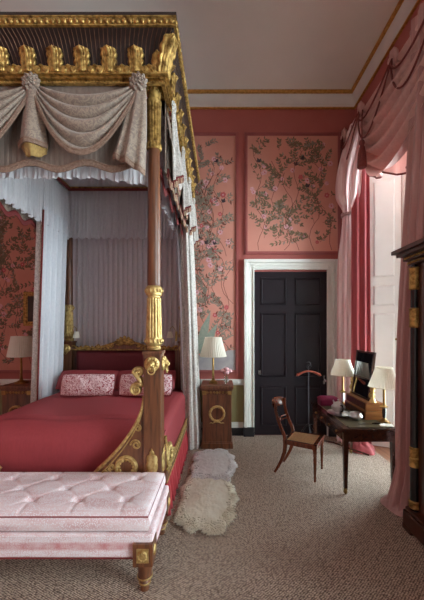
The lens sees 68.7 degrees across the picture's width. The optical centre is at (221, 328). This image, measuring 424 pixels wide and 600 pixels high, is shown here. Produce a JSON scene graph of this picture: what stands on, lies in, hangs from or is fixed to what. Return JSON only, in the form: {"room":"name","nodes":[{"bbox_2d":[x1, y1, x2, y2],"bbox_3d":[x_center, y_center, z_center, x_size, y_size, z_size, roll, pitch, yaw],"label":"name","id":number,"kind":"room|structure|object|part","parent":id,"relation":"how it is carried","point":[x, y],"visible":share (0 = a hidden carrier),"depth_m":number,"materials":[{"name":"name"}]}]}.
{"room":"historic interior","nodes":[
{"label":"historic interior","id":0,"kind":"room"},
{"bbox_2d":[0,109,354,378],"bbox_3d":[-0.880,-1.080,5.289,7.240,5.720,0.234,0,0,0],"label":"wall","id":1,"kind":"structure","parent":0,"point":[265,189],"depth_m":5.20,"materials":[{"name":"red paint"}]},
{"bbox_3d":[-3.150,-1.275,5.189,2.000,4.030,0.034,0,0,0],"label":"panel moulding","id":2,"kind":"part","parent":1,"relation":"part of","materials":[{"name":"red paint"}]},
{"bbox_2d":[23,292,33,325],"bbox_3d":[-3.000,-0.335,5.155,0.600,0.570,0.029,0,0,0],"label":"picture","id":3,"kind":"object","parent":1,"relation":"attached to","point":[28,297],"visible":0.43,"depth_m":5.16,"materials":[{"name":"brown wood"}]},
{"bbox_3d":[-3.149,-1.275,5.201,1.901,3.930,0.010,0,0,0],"label":"wallpaper panel","id":4,"kind":"part","parent":1,"relation":"part of","materials":[{"name":"pink paper"}]},
{"bbox_2d":[0,385,243,421],"bbox_3d":[-1.030,1.250,5.202,6.540,0.620,0.008,0,0,0],"label":"wall panel","id":5,"kind":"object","parent":1,"relation":"attached to","point":[238,391],"depth_m":5.20,"materials":[{"name":"green paint"}]},
{"bbox_2d":[0,379,243,384],"bbox_3d":[-1.030,0.890,5.184,6.540,0.100,0.045,0,0,0],"label":"trim","id":6,"kind":"structure","parent":1,"relation":"attached to","point":[2,381],"depth_m":5.18,"materials":[{"name":"white paint"}]},
{"bbox_3d":[-0.357,-1.275,5.201,1.185,3.930,0.010,0,0,0],"label":"wallpaper panel","id":7,"kind":"part","parent":1,"relation":"part of","materials":[{"name":"pink paper"}]},
{"bbox_3d":[-0.357,-1.275,5.189,1.285,4.030,0.034,0,0,0],"label":"panel moulding","id":8,"kind":"part","parent":1,"relation":"part of","materials":[{"name":"red paint"}]},
{"bbox_2d":[201,422,243,435],"bbox_3d":[-1.030,1.670,5.191,6.540,0.220,0.030,0,0,0],"label":"baseboard","id":9,"kind":"structure","parent":1,"relation":"attached to","point":[237,427],"depth_m":5.18,"materials":[{"name":"white paint"}]},
{"bbox_2d":[243,259,337,436],"bbox_3d":[1.153,0.310,5.158,1.575,2.940,0.096,0,0,0],"label":"door","id":10,"kind":"structure","parent":1,"relation":"in","point":[290,318],"depth_m":5.19,"materials":[{"name":"paint"}]},
{"bbox_3d":[1.192,-2.270,5.189,1.615,2.040,0.034,0,0,0],"label":"panel moulding","id":11,"kind":"part","parent":1,"relation":"part of","materials":[{"name":"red paint"}]},
{"bbox_3d":[1.192,-2.270,5.201,1.515,1.940,0.010,0,0,0],"label":"wallpaper panel","id":12,"kind":"part","parent":1,"relation":"part of","materials":[{"name":"pink paper"}]},
{"bbox_2d":[0,0,398,88],"bbox_3d":[-0.880,-3.990,0.603,7.240,0.100,9.606,0,0,0],"label":"ceiling","id":13,"kind":"structure","parent":0,"point":[226,44],"depth_m":4.18,"materials":[{"name":"paint"}]},
{"bbox_2d":[0,435,423,599],"bbox_3d":[-1.130,1.830,0.603,6.740,0.100,9.606,0,0,0],"label":"floor","id":14,"kind":"structure","parent":0,"point":[291,536],"depth_m":2.48,"materials":[{"name":"carpet"}]},
{"bbox_2d":[0,380,30,413],"bbox_3d":[-3.053,1.313,4.859,0.491,0.934,0.542,0,0,0],"label":"nightstand","id":15,"kind":"object","parent":14,"relation":"on","point":[14,396],"visible":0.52,"depth_m":4.62,"materials":[{"name":"brown wood"}]},
{"bbox_2d":[6,336,31,383],"bbox_3d":[-3.140,0.478,4.860,0.393,0.735,0.393,0,0,0],"label":"table lamp","id":16,"kind":"object","parent":15,"relation":"on","point":[20,347],"visible":0.95,"depth_m":4.74,"materials":[{"name":"white fabric"}]},
{"bbox_3d":[-3.140,0.271,4.860,0.393,0.320,0.393,0,0,0],"label":"lamp shade","id":17,"kind":"part","parent":16,"relation":"part of","materials":[{"name":"white fabric"}]},
{"bbox_2d":[0,472,169,591],"bbox_3d":[-1.570,1.511,2.417,2.246,0.538,0.750,0,0,0],"label":"bench","id":18,"kind":"object","parent":14,"relation":"on","point":[44,515],"visible":1,"depth_m":2.12,"materials":[{"name":"pink fabric"}]},
{"bbox_3d":[-1.570,1.464,2.420,2.210,0.163,0.670,0,0,0],"label":"seat frame","id":19,"kind":"part","parent":18,"relation":"part of","materials":[{"name":"pink fabric"}]},
{"bbox_3d":[-0.525,1.607,2.128,0.132,0.345,0.132,0,0,0],"label":"leg","id":20,"kind":"part","parent":18,"relation":"part of","materials":[{"name":"brown wood"}]},
{"bbox_3d":[-0.525,1.607,2.705,0.132,0.345,0.132,0,0,0],"label":"leg","id":21,"kind":"part","parent":18,"relation":"part of","materials":[{"name":"brown wood"}]},
{"bbox_2d":[0,12,199,515],"bbox_3d":[-1.567,-0.379,3.836,2.431,4.318,2.733,0,0,0],"label":"bed","id":22,"kind":"object","parent":14,"relation":"on","point":[96,105],"visible":0.91,"depth_m":2.74,"materials":[{"name":"brown wood"}]},
{"bbox_2d":[30,206,67,402],"bbox_3d":[-2.555,0.040,4.599,0.340,3.420,0.801,0,0,0],"label":"curtain","id":23,"kind":"object","parent":22,"relation":"hanging from","point":[51,244],"visible":0.79,"depth_m":4.37,"materials":[{"name":"grey fabric"}]},
{"bbox_3d":[-2.480,0.061,4.217,0.152,3.379,0.037,0,0,0],"label":"trim","id":24,"kind":"part","parent":23,"relation":"part of","materials":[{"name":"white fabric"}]},
{"bbox_3d":[-2.475,0.988,5.030,0.180,1.585,0.180,0,0,0],"label":"post","id":25,"kind":"part","parent":22,"relation":"part of","materials":[{"name":"brown wood"}]},
{"bbox_2d":[71,326,79,340],"bbox_3d":[-2.312,0.073,4.883,0.175,0.235,0.110,0,0,14],"label":"wall light","id":26,"kind":"object","parent":22,"relation":"attached to","point":[73,334],"visible":1,"depth_m":4.87,"materials":[{"name":"beige fabric"}]},
{"bbox_3d":[-2.332,0.073,4.908,0.134,0.235,0.043,0,0,34],"label":"arm","id":27,"kind":"part","parent":26,"relation":"part of","materials":[{"name":"gold metal"}]},
{"bbox_3d":[-2.280,0.090,4.875,0.110,0.100,0.110,0,0,0],"label":"lamp shade","id":28,"kind":"part","parent":26,"relation":"part of","materials":[{"name":"white fabric"}]},
{"bbox_2d":[0,389,184,471],"bbox_3d":[-1.490,1.117,3.930,1.910,0.435,2.060,0,0,0],"label":"bedspread","id":29,"kind":"object","parent":22,"relation":"on","point":[26,445],"visible":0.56,"depth_m":2.96,"materials":[{"name":"fabric"}]},
{"bbox_2d":[55,370,118,389],"bbox_3d":[-1.985,0.753,4.602,0.885,0.284,0.271,0,0,0],"label":"pillow","id":30,"kind":"object","parent":29,"relation":"on","point":[115,372],"visible":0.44,"depth_m":4.60,"materials":[{"name":"fabric"}]},
{"bbox_2d":[60,373,114,396],"bbox_3d":[-1.816,0.759,4.212,0.740,0.301,0.182,0,0,-1],"label":"cushion","id":31,"kind":"object","parent":29,"relation":"on","point":[78,384],"visible":1,"depth_m":4.16,"materials":[{"name":"fabric"}]},
{"bbox_2d":[118,373,172,396],"bbox_3d":[-1.029,0.759,4.212,0.740,0.301,0.182,0,0,1],"label":"cushion","id":32,"kind":"object","parent":29,"relation":"on","point":[125,381],"visible":0.46,"depth_m":4.17,"materials":[{"name":"fabric"}]},
{"bbox_2d":[115,370,175,389],"bbox_3d":[-1.120,0.753,4.602,0.885,0.284,0.271,0,0,0],"label":"pillow","id":33,"kind":"object","parent":29,"relation":"on","point":[173,372],"visible":0.25,"depth_m":4.61,"materials":[{"name":"fabric"}]},
{"bbox_3d":[-1.573,-2.153,3.895,2.235,0.074,2.550,0,0,0],"label":"moulding","id":34,"kind":"part","parent":22,"relation":"part of","materials":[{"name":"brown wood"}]},
{"bbox_3d":[-1.573,-2.308,3.837,2.408,0.278,2.699,0,0,0],"label":"cornice","id":35,"kind":"part","parent":22,"relation":"part of","materials":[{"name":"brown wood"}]},
{"bbox_3d":[-1.567,-2.475,3.820,2.429,0.079,2.700,0,0,0],"label":"egg moulding","id":36,"kind":"part","parent":22,"relation":"part of","materials":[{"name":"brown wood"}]},
{"bbox_3d":[-1.555,-2.208,3.888,1.701,0.070,2.026,0,0,0],"label":"tester trim","id":37,"kind":"part","parent":22,"relation":"part of","materials":[{"name":"brown wood"}]},
{"bbox_3d":[-1.544,0.268,5.005,1.691,0.145,0.090,0,0,0],"label":"crest rail","id":38,"kind":"part","parent":22,"relation":"part of","materials":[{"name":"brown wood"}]},
{"bbox_3d":[-1.544,0.875,5.025,1.691,1.110,0.050,0,0,0],"label":"headboard","id":39,"kind":"part","parent":22,"relation":"part of","materials":[{"name":"red fabric"}]},
{"bbox_2d":[73,237,179,346],"bbox_3d":[-1.514,-0.195,5.115,1.861,3.050,0.048,0,0,0],"label":"curtain","id":40,"kind":"object","parent":22,"relation":"hanging from","point":[110,276],"visible":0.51,"depth_m":5.13,"materials":[{"name":"grey fabric"}]},
{"bbox_3d":[-0.614,0.988,2.820,0.180,1.585,0.180,0,0,0],"label":"post","id":41,"kind":"part","parent":22,"relation":"part of","materials":[{"name":"brown wood"}]},
{"bbox_2d":[167,326,176,340],"bbox_3d":[-0.778,0.073,4.883,0.175,0.235,0.110,0,0,-14],"label":"wall light","id":42,"kind":"object","parent":22,"relation":"attached to","point":[169,334],"visible":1,"depth_m":4.85,"materials":[{"name":"beige fabric"}]},
{"bbox_3d":[-0.810,0.090,4.875,0.110,0.100,0.110,0,0,0],"label":"lamp shade","id":43,"kind":"part","parent":42,"relation":"part of","materials":[{"name":"white fabric"}]},
{"bbox_3d":[-0.544,1.385,3.925,0.060,0.130,2.050,0,0,0],"label":"rail","id":44,"kind":"part","parent":22,"relation":"part of","materials":[{"name":"brown wood"}]},
{"bbox_3d":[-0.513,1.383,3.925,0.024,0.140,2.030,0,0,0],"label":"gilt moulding","id":45,"kind":"part","parent":22,"relation":"part of","materials":[{"name":"gold metal"}]},
{"bbox_3d":[-0.614,0.988,5.030,0.180,1.585,0.180,0,0,0],"label":"post","id":46,"kind":"part","parent":22,"relation":"part of","materials":[{"name":"brown wood"}]},
{"bbox_2d":[176,224,201,449],"bbox_3d":[-0.492,0.074,4.765,0.386,3.388,0.490,0,0,0],"label":"curtain","id":47,"kind":"object","parent":22,"relation":"hanging from","point":[189,354],"visible":0.91,"depth_m":4.58,"materials":[{"name":"white fabric"}]},
{"bbox_2d":[172,475,239,535],"bbox_3d":[-0.139,1.748,3.243,0.683,0.059,1.220,0,0,0],"label":"sheepskin rug","id":48,"kind":"object","parent":14,"relation":"on","point":[207,505],"visible":0.94,"depth_m":3.04,"materials":[{"name":"beige fur"}]},
{"bbox_2d":[189,448,237,481],"bbox_3d":[-0.104,1.737,4.016,0.628,0.056,1.035,0,0,-6],"label":"sheepskin rug","id":49,"kind":"object","parent":14,"relation":"on","point":[218,463],"visible":0.99,"depth_m":3.92,"materials":[{"name":"white fur"}]},
{"bbox_2d":[200,380,233,448],"bbox_3d":[-0.068,1.313,4.859,0.491,0.934,0.542,0,0,0],"label":"nightstand","id":50,"kind":"object","parent":14,"relation":"on","point":[216,398],"visible":1,"depth_m":4.62,"materials":[{"name":"brown wood"}]},
{"bbox_2d":[200,337,226,383],"bbox_3d":[-0.130,0.486,4.860,0.423,0.720,0.423,0,0,0],"label":"table lamp","id":51,"kind":"object","parent":50,"relation":"on","point":[213,347],"visible":1,"depth_m":4.73,"materials":[{"name":"white fabric"}]},
{"bbox_3d":[-0.130,0.279,4.860,0.423,0.305,0.423,0,0,0],"label":"lamp shade","id":52,"kind":"part","parent":51,"relation":"part of","materials":[{"name":"white fabric"}]},
{"bbox_2d":[224,377,228,383],"bbox_3d":[0.075,0.796,4.800,0.072,0.100,0.072,0,0,0],"label":"vase","id":53,"kind":"object","parent":50,"relation":"on","point":[226,380],"visible":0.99,"depth_m":4.77,"materials":[{"name":"clear glass"}]},
{"bbox_2d":[272,396,323,481],"bbox_3d":[0.942,1.340,3.908,0.599,0.890,0.436,0,0,29],"label":"chair","id":54,"kind":"object","parent":14,"relation":"on","point":[311,441],"visible":1,"depth_m":3.83,"materials":[{"name":"brown wood"}]},
{"bbox_3d":[0.726,0.954,4.029,0.103,0.118,0.398,0,0,29],"label":"rail","id":55,"kind":"part","parent":54,"relation":"part of","materials":[{"name":"brown wood"}]},
{"bbox_3d":[0.730,1.567,3.827,0.169,0.436,0.032,0,0,29],"label":"leg","id":56,"kind":"part","parent":54,"relation":"part of","materials":[{"name":"brown wood"}]},
{"bbox_3d":[0.900,1.567,4.131,0.169,0.436,0.032,0,0,29],"label":"leg","id":57,"kind":"part","parent":54,"relation":"part of","materials":[{"name":"brown wood"}]},
{"bbox_3d":[1.022,1.358,3.863,0.325,0.008,0.352,0,0,29],"label":"cane seat","id":58,"kind":"part","parent":54,"relation":"part of","materials":[{"name":"brown wicker"}]},
{"bbox_3d":[1.027,1.377,3.860,0.405,0.055,0.428,0,0,29],"label":"seat frame","id":59,"kind":"part","parent":54,"relation":"part of","materials":[{"name":"brown wood"}]},
{"bbox_3d":[1.087,1.565,3.604,0.048,0.430,0.048,0,0,29],"label":"leg","id":60,"kind":"part","parent":54,"relation":"part of","materials":[{"name":"brown wood"}]},
{"bbox_3d":[1.276,1.565,3.943,0.048,0.430,0.048,0,0,29],"label":"leg","id":61,"kind":"part","parent":54,"relation":"part of","materials":[{"name":"brown wood"}]},
{"bbox_2d":[296,362,320,432],"bbox_3d":[1.400,1.150,4.948,0.408,1.252,0.301,0,0,0],"label":"stand","id":62,"kind":"object","parent":14,"relation":"on","point":[308,368],"visible":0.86,"depth_m":4.98,"materials":[{"name":"grey metal"}]},
{"bbox_2d":[311,402,394,493],"bbox_3d":[1.593,1.418,3.885,0.615,0.724,1.190,0,0,0],"label":"writing desk","id":63,"kind":"object","parent":14,"relation":"on","point":[348,435],"visible":0.7,"depth_m":3.32,"materials":[{"name":"brown wood"}]},
{"bbox_3d":[1.335,1.417,4.430,0.060,0.615,0.060,0,0,0],"label":"leg","id":64,"kind":"part","parent":63,"relation":"part of","materials":[{"name":"brown wood"}]},
{"bbox_3d":[1.312,1.150,4.145,0.014,0.100,0.470,0,0,0],"label":"drawer","id":65,"kind":"part","parent":63,"relation":"part of","materials":[{"name":"brown wood"}]},
{"bbox_2d":[317,395,337,405],"bbox_3d":[1.490,0.999,4.340,0.260,0.123,0.170,0,0,0],"label":"box","id":66,"kind":"object","parent":63,"relation":"on","point":[323,400],"visible":0.95,"depth_m":4.26,"materials":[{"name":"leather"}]},
{"bbox_3d":[1.490,0.958,4.340,0.260,0.041,0.170,0,0,0],"label":"lid","id":67,"kind":"part","parent":66,"relation":"part of","materials":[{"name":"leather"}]},
{"bbox_3d":[1.312,1.150,3.625,0.014,0.100,0.470,0,0,0],"label":"drawer","id":68,"kind":"part","parent":63,"relation":"part of","materials":[{"name":"brown wood"}]},
{"bbox_2d":[327,409,348,416],"bbox_3d":[1.455,1.049,3.860,0.260,0.022,0.351,0,0,0],"label":"tray","id":69,"kind":"object","parent":63,"relation":"on","point":[330,411],"visible":0.75,"depth_m":3.85,"materials":[{"name":"silver metal"}]},
{"bbox_2d":[331,399,345,413],"bbox_3d":[1.459,0.960,3.868,0.167,0.180,0.252,0,0,26],"label":"teapot","id":70,"kind":"object","parent":69,"relation":"on","point":[338,407],"visible":1,"depth_m":3.81,"materials":[{"name":"white ceramic"}]},
{"bbox_2d":[330,359,353,404],"bbox_3d":[1.675,0.740,4.280,0.333,0.640,0.333,0,0,0],"label":"table lamp","id":71,"kind":"object","parent":63,"relation":"on","point":[343,368],"visible":0.94,"depth_m":4.19,"materials":[{"name":"white fabric"}]},
{"bbox_3d":[1.675,0.527,4.280,0.333,0.215,0.333,0,0,0],"label":"lamp shade","id":72,"kind":"part","parent":71,"relation":"part of","materials":[{"name":"white fabric"}]},
{"bbox_3d":[1.335,1.417,3.340,0.060,0.615,0.060,0,0,0],"label":"leg","id":73,"kind":"part","parent":63,"relation":"part of","materials":[{"name":"brown wood"}]},
{"bbox_2d":[348,411,362,420],"bbox_3d":[1.565,1.010,3.620,0.163,0.100,0.163,0,0,0],"label":"bowl","id":74,"kind":"object","parent":63,"relation":"on","point":[354,415],"visible":1,"depth_m":3.57,"materials":[{"name":"white ceramic"}]},
{"bbox_3d":[1.565,0.972,3.620,0.136,0.023,0.136,0,0,0],"label":"lid","id":75,"kind":"part","parent":74,"relation":"part of","materials":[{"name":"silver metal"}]},
{"bbox_2d":[345,350,381,419],"bbox_3d":[1.774,0.669,3.917,0.221,0.778,0.634,0,0,0],"label":"mirror","id":76,"kind":"object","parent":63,"relation":"on","point":[360,398],"visible":0.84,"depth_m":3.83,"materials":[{"name":"brown wood"}]},
{"bbox_3d":[1.669,1.008,3.900,0.010,0.073,0.540,0,0,0],"label":"drawer","id":77,"kind":"part","parent":76,"relation":"part of","materials":[{"name":"brown wood"}]},
{"bbox_3d":[1.684,0.908,3.900,0.010,0.073,0.520,0,0,0],"label":"drawer","id":78,"kind":"part","parent":76,"relation":"part of","materials":[{"name":"brown wood"}]},
{"bbox_2d":[353,352,372,397],"bbox_3d":[1.788,0.568,3.920,0.073,0.535,0.440,0,0,0],"label":"mirror glass","id":79,"kind":"object","parent":76,"relation":"on","point":[363,369],"depth_m":3.91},
{"bbox_3d":[1.791,0.568,3.920,0.099,0.575,0.480,0,0,0],"label":"mirror frame","id":80,"kind":"part","parent":76,"relation":"part of","materials":[{"name":"brown wood"}]},
{"bbox_2d":[342,421,389,427],"bbox_3d":[1.585,1.054,3.438,0.430,0.006,0.245,0,0,0],"label":"blotter","id":81,"kind":"object","parent":63,"relation":"on","point":[351,424],"visible":0.93,"depth_m":3.41,"materials":[{"name":"green leather"}]},
{"bbox_2d":[379,423,394,426],"bbox_3d":[1.800,1.049,3.388,0.150,0.003,0.102,0,0,6],"label":"paper","id":82,"kind":"object","parent":81,"relation":"on","point":[380,424],"visible":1,"depth_m":3.37,"materials":[{"name":"white paper"}]},
{"bbox_2d":[368,366,395,423],"bbox_3d":[1.835,0.745,3.500,0.333,0.630,0.333,0,0,0],"label":"table lamp","id":83,"kind":"object","parent":63,"relation":"on","point":[383,377],"visible":0.93,"depth_m":3.42,"materials":[{"name":"white fabric"}]},
{"bbox_3d":[1.835,0.542,3.500,0.333,0.225,0.333,0,0,0],"label":"lamp shade","id":84,"kind":"part","parent":83,"relation":"part of","materials":[{"name":"white fabric"}]},
{"bbox_3d":[1.850,1.417,3.340,0.060,0.615,0.060,0,0,0],"label":"leg","id":85,"kind":"part","parent":63,"relation":"part of","materials":[{"name":"brown wood"}]},
{"bbox_2d":[391,237,423,545],"bbox_3d":[1.885,0.537,2.100,0.670,2.485,1.480,0,0,0],"label":"tall cabinet","id":86,"kind":"object","parent":14,"relation":"on","point":[412,253],"visible":1,"depth_m":2.67,"materials":[{"name":"brown wood"}]},
{"bbox_3d":[1.885,-0.632,2.100,0.670,0.145,1.480,0,0,0],"label":"cornice","id":87,"kind":"part","parent":86,"relation":"part of","materials":[{"name":"brown wood"}]},
{"bbox_3d":[1.699,0.490,2.350,0.022,1.980,0.520,0,0,0],"label":"door","id":88,"kind":"part","parent":86,"relation":"part of","materials":[{"name":"brown wood"}]},
{"bbox_2d":[355,0,423,246],"bbox_3d":[2.490,-1.080,0.603,0.500,5.720,9.606,0,0,0],"label":"wall","id":89,"kind":"structure","parent":0,"point":[405,34],"depth_m":4.31,"materials":[{"name":"red paint"}]},
{"bbox_2d":[187,0,420,108],"bbox_3d":[-1.030,-3.814,0.603,6.540,0.252,9.206,0,0,0],"label":"trim","id":90,"kind":"structure","parent":89,"relation":"attached to","point":[403,11],"depth_m":5.14,"materials":[{"name":"paint"}]},
{"bbox_2d":[340,19,423,178],"bbox_3d":[2.006,-2.387,3.895,0.468,1.856,2.550,0,0,0],"label":"window valance","id":91,"kind":"object","parent":89,"relation":"attached to","point":[385,117],"visible":0.94,"depth_m":3.58,"materials":[{"name":"pink fabric"}]},
{"bbox_2d":[335,117,361,442],"bbox_3d":[2.009,-0.706,4.836,0.438,4.948,0.486,0,0,21],"label":"window curtain","id":92,"kind":"object","parent":91,"relation":"hanging from","point":[348,177],"visible":0.63,"depth_m":4.80,"materials":[{"name":"pink fabric"}]},
{"bbox_3d":[1.935,-2.837,4.780,0.132,0.636,0.622,0,0,0],"label":"cord","id":93,"kind":"part","parent":91,"relation":"part of","materials":[{"name":"red fabric"}]},
{"bbox_2d":[351,125,374,454],"bbox_3d":[2.045,-0.674,4.572,0.403,4.892,0.376,0,0,24],"label":"window curtain","id":94,"kind":"object","parent":91,"relation":"hanging from","point":[360,211],"visible":0.53,"depth_m":4.68,"materials":[{"name":"fabric"}]},
{"bbox_3d":[1.935,-2.837,4.050,0.131,0.637,0.881,0,0,0],"label":"cord","id":95,"kind":"part","parent":91,"relation":"part of","materials":[{"name":"red fabric"}]},
{"bbox_2d":[380,3,423,516],"bbox_3d":[1.918,-0.693,3.075,0.593,4.934,0.508,0,0,0],"label":"window curtain","id":96,"kind":"object","parent":91,"relation":"hanging from","point":[398,495],"visible":0.65,"depth_m":3.03,"materials":[{"name":"pink fabric"}]},
{"bbox_3d":[1.935,-2.837,3.190,0.131,0.637,0.881,0,0,0],"label":"cord","id":97,"kind":"part","parent":91,"relation":"part of","materials":[{"name":"red fabric"}]},
{"bbox_2d":[370,173,405,462],"bbox_3d":[2.488,-0.480,3.920,0.505,4.720,1.740,0,0,0],"label":"window","id":98,"kind":"structure","parent":89,"relation":"in","point":[385,192],"depth_m":4.63,"materials":[{"name":"white glass"}]}
]}

